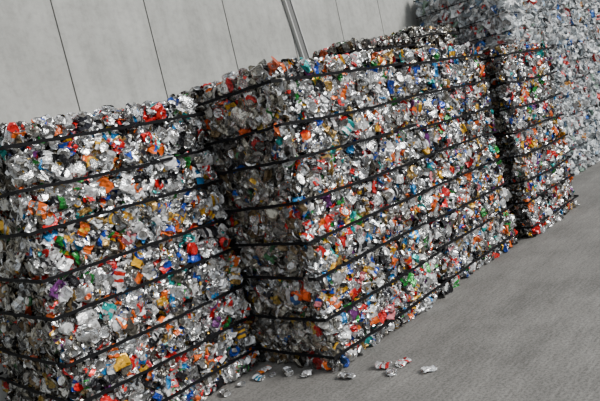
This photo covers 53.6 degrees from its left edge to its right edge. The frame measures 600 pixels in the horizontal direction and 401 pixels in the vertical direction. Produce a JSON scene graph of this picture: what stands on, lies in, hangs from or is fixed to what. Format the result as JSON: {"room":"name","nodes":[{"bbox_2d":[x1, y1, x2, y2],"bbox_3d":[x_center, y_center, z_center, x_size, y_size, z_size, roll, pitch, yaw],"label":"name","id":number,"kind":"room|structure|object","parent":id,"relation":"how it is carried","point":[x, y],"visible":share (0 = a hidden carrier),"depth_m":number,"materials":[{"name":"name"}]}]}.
{"room":"waste facility","nodes":[
{"label":"waste facility","id":0,"kind":"room"},
{"bbox_2d":[0,0,421,400],"bbox_3d":[2.303,-3.047,10.080,0.250,6.000,25.200,-6,9,44],"label":"wall","id":1,"kind":"structure","parent":0,"point":[57,57],"depth_m":5.78,"materials":[{"name":"concrete"}]},
{"bbox_2d":[203,161,599,400],"bbox_3d":[6.661,-0.310,4.941,13.300,0.001,28.000,-6,9,44],"label":"floor","id":2,"kind":"structure","parent":0,"point":[524,325],"depth_m":4.30,"materials":[{"name":"concrete"}]},
{"bbox_2d":[0,232,261,400],"bbox_3d":[-1.382,0.990,4.572,1.434,1.162,1.515,-6,9,44],"label":"bale","id":3,"kind":"object","parent":2,"relation":"on","point":[176,327],"visible":0.99,"depth_m":4.06},
{"bbox_2d":[0,96,230,299],"bbox_3d":[-1.612,-0.043,4.446,1.436,1.135,1.533,-6,9,44],"label":"bale","id":4,"kind":"object","parent":3,"relation":"on","point":[84,196],"visible":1,"depth_m":3.86,"materials":[{"name":"metal"}]},
{"bbox_2d":[220,388,231,395],"bbox_3d":[-0.539,1.386,4.284,0.075,0.039,0.087,-16,8,-26],"label":"can","id":5,"kind":"object","parent":2,"relation":"on","point":[224,392],"visible":1,"depth_m":4.25,"materials":[{"name":"metal"}]},
{"bbox_2d":[236,381,245,385],"bbox_3d":[-0.437,1.359,4.391,0.077,0.020,0.076,-6,9,44],"label":"can","id":6,"kind":"object","parent":2,"relation":"on","point":[242,383],"depth_m":4.39,"materials":[{"name":"metal"}]},
{"bbox_2d":[252,374,264,380],"bbox_3d":[-0.309,1.321,4.426,0.099,0.030,0.077,-6,9,44],"label":"can","id":7,"kind":"object","parent":2,"relation":"on","point":[257,377],"visible":1,"depth_m":4.41,"materials":[{"name":"metal"}]},
{"bbox_2d":[255,365,271,374],"bbox_3d":[-0.278,1.298,4.545,0.083,0.033,0.110,-6,9,44],"label":"can","id":8,"kind":"object","parent":2,"relation":"on","point":[262,370],"visible":0.99,"depth_m":4.53,"materials":[{"name":"metal"}]},
{"bbox_2d":[269,372,275,376],"bbox_3d":[-0.200,1.298,4.434,0.068,0.023,0.060,-6,9,44],"label":"can","id":9,"kind":"object","parent":2,"relation":"on","point":[272,374],"visible":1,"depth_m":4.42,"materials":[{"name":"metal"}]},
{"bbox_2d":[282,367,293,375],"bbox_3d":[-0.090,1.267,4.400,0.081,0.044,0.088,-14,7,-13],"label":"can","id":10,"kind":"object","parent":2,"relation":"on","point":[287,371],"visible":1,"depth_m":4.39,"materials":[{"name":"metal"}]},
{"bbox_2d":[282,0,310,58],"bbox_3d":[0.124,-1.641,7.467,0.043,4.859,0.889,-6,9,44],"label":"post","id":11,"kind":"object","parent":2,"relation":"on","point":[288,4],"visible":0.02,"depth_m":7.33,"materials":[{"name":"grey metal"}]},
{"bbox_2d":[300,369,311,376],"bbox_3d":[0.048,1.252,4.296,0.096,0.036,0.108,-6,9,44],"label":"can","id":12,"kind":"object","parent":2,"relation":"on","point":[305,373],"depth_m":4.28,"materials":[{"name":"metal"}]},
{"bbox_2d":[210,175,447,371],"bbox_3d":[0.252,0.543,5.095,1.250,1.214,1.666,-6,9,44],"label":"bale","id":13,"kind":"object","parent":2,"relation":"on","point":[320,291],"visible":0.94,"depth_m":4.50},
{"bbox_2d":[169,49,422,227],"bbox_3d":[0.006,-0.522,4.959,1.253,1.197,1.693,-6,9,44],"label":"bale","id":14,"kind":"object","parent":13,"relation":"on","point":[301,138],"visible":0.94,"depth_m":4.38,"materials":[{"name":"metal"}]},
{"bbox_2d":[338,371,354,378],"bbox_3d":[0.323,1.210,4.110,0.108,0.041,0.073,-8,8,35],"label":"can","id":15,"kind":"object","parent":2,"relation":"on","point":[345,374],"visible":1,"depth_m":4.09,"materials":[{"name":"metal"}]},
{"bbox_2d":[375,361,391,368],"bbox_3d":[0.584,1.143,4.143,0.100,0.048,0.100,-10,8,25],"label":"can","id":16,"kind":"object","parent":2,"relation":"on","point":[384,365],"visible":0.98,"depth_m":4.13,"materials":[{"name":"metal"}]},
{"bbox_2d":[385,368,397,376],"bbox_3d":[0.617,1.161,4.016,0.088,0.028,0.088,-6,9,44],"label":"can","id":17,"kind":"object","parent":2,"relation":"on","point":[390,372],"visible":1,"depth_m":4.01,"materials":[{"name":"metal"}]},
{"bbox_2d":[395,357,410,367],"bbox_3d":[0.715,1.122,4.120,0.088,0.037,0.100,-6,9,44],"label":"can","id":18,"kind":"object","parent":2,"relation":"on","point":[401,363],"visible":1,"depth_m":4.10,"materials":[{"name":"metal"}]},
{"bbox_2d":[421,365,436,372],"bbox_3d":[0.854,1.116,3.933,0.095,0.032,0.077,-13,7,-5],"label":"can","id":19,"kind":"object","parent":2,"relation":"on","point":[427,368],"visible":1,"depth_m":3.92,"materials":[{"name":"metal"}]},
{"bbox_2d":[395,145,517,294],"bbox_3d":[1.330,0.152,6.260,1.268,1.196,1.689,-6,9,44],"label":"bale","id":20,"kind":"object","parent":2,"relation":"on","point":[473,225],"visible":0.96,"depth_m":5.79,"materials":[{"name":"metal"}]},
{"bbox_2d":[393,42,498,169],"bbox_3d":[1.091,-0.899,6.132,1.231,1.160,1.657,-6,9,44],"label":"bale","id":21,"kind":"object","parent":20,"relation":"on","point":[449,105],"visible":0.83,"depth_m":5.65,"materials":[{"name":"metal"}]},
{"bbox_2d":[496,124,578,238],"bbox_3d":[2.501,-0.227,7.427,1.359,1.149,1.567,-6,9,44],"label":"bale","id":22,"kind":"object","parent":2,"relation":"on","point":[538,176],"visible":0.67,"depth_m":6.74,"materials":[{"name":"metal"}]},
{"bbox_2d":[478,40,564,145],"bbox_3d":[2.272,-1.255,7.304,1.347,1.118,1.572,-6,9,44],"label":"bale","id":23,"kind":"object","parent":22,"relation":"on","point":[525,101],"visible":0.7,"depth_m":6.63,"materials":[{"name":"metal"}]},
{"bbox_2d":[559,98,597,176],"bbox_3d":[4.217,-1.009,10.404,1.489,1.281,1.452,-6,9,44],"label":"bale","id":24,"kind":"object","parent":2,"relation":"on","point":[576,120],"visible":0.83,"depth_m":9.93,"materials":[{"name":"grey"}]},
{"bbox_2d":[545,30,586,110],"bbox_3d":[3.962,-2.110,10.264,1.479,1.300,1.449,-6,9,44],"label":"bale","id":25,"kind":"object","parent":24,"relation":"on","point":[569,83],"visible":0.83,"depth_m":9.76,"materials":[{"name":"grey"}]},
{"bbox_2d":[540,0,577,38],"bbox_3d":[3.720,-3.204,10.137,1.478,1.280,1.486,-6,9,44],"label":"bale","id":26,"kind":"object","parent":25,"relation":"on","point":[557,16],"visible":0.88,"depth_m":9.67,"materials":[{"name":"grey"}]},
{"bbox_2d":[585,94,599,160],"bbox_3d":[5.128,-1.335,11.365,1.494,1.288,1.480,-6,9,44],"label":"bale","id":27,"kind":"object","parent":2,"relation":"on","point":[594,102],"visible":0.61,"depth_m":10.56,"materials":[{"name":"grey"}]},
{"bbox_2d":[574,32,599,97],"bbox_3d":[4.858,-2.436,11.203,1.504,1.288,1.495,-6,9,44],"label":"bale","id":28,"kind":"object","parent":27,"relation":"on","point":[588,46],"visible":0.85,"depth_m":10.57,"materials":[{"name":"grey"}]},
{"bbox_2d":[568,0,599,35],"bbox_3d":[4.596,-3.518,11.075,1.484,1.251,1.472,-6,9,44],"label":"bale","id":29,"kind":"object","parent":28,"relation":"on","point":[584,13],"visible":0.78,"depth_m":10.63,"materials":[{"name":"grey"}]},
{"bbox_3d":[3.310,-0.697,9.434,1.485,1.284,1.529,-6,9,44],"label":"bale","id":30,"kind":"object","parent":2,"relation":"on","visible":0},
{"bbox_2d":[478,34,559,109],"bbox_3d":[3.063,-1.786,9.305,1.473,1.285,1.492,-6,9,44],"label":"bale","id":31,"kind":"object","parent":30,"relation":"on","point":[537,38],"visible":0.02,"depth_m":8.76,"materials":[{"name":"grey"}]},
{"bbox_2d":[413,0,547,50],"bbox_3d":[2.807,-2.877,9.155,1.529,1.297,1.512,-6,9,44],"label":"bale","id":32,"kind":"object","parent":31,"relation":"on","point":[481,23],"visible":0.84,"depth_m":8.64,"materials":[{"name":"grey"}]},
{"bbox_3d":[1.201,-0.090,7.618,0.798,1.385,1.342,-6,9,44],"label":"bale","id":33,"kind":"object","parent":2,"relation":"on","visible":0},
{"bbox_2d":[312,33,415,57],"bbox_3d":[0.912,-1.335,7.467,0.803,1.351,1.323,-6,9,44],"label":"bale","id":34,"kind":"object","parent":33,"relation":"on","point":[377,44],"visible":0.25,"depth_m":7.07,"materials":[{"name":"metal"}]},
{"bbox_3d":[2.040,-0.411,8.532,0.776,1.437,1.276,-6,9,44],"label":"bale","id":35,"kind":"object","parent":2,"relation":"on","visible":0},
{"bbox_2d":[378,24,460,49],"bbox_3d":[1.750,-1.710,8.377,0.779,1.407,1.269,-6,9,44],"label":"bale","id":36,"kind":"object","parent":35,"relation":"on","point":[438,36],"visible":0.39,"depth_m":8.02,"materials":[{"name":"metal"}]},
{"bbox_3d":[6.011,-1.659,12.316,1.486,1.273,1.462,-6,9,44],"label":"bale","id":37,"kind":"object","parent":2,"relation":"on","visible":0},
{"bbox_3d":[5.766,-2.754,12.187,1.480,1.293,1.465,-6,9,44],"label":"bale","id":38,"kind":"object","parent":37,"relation":"on","visible":0},
{"bbox_2d":[593,0,599,29],"bbox_3d":[5.515,-3.844,12.050,1.483,1.242,1.459,-6,9,44],"label":"bale","id":39,"kind":"object","parent":38,"relation":"on","point":[596,2],"visible":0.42,"depth_m":11.21,"materials":[{"name":"grey"}]}
]}

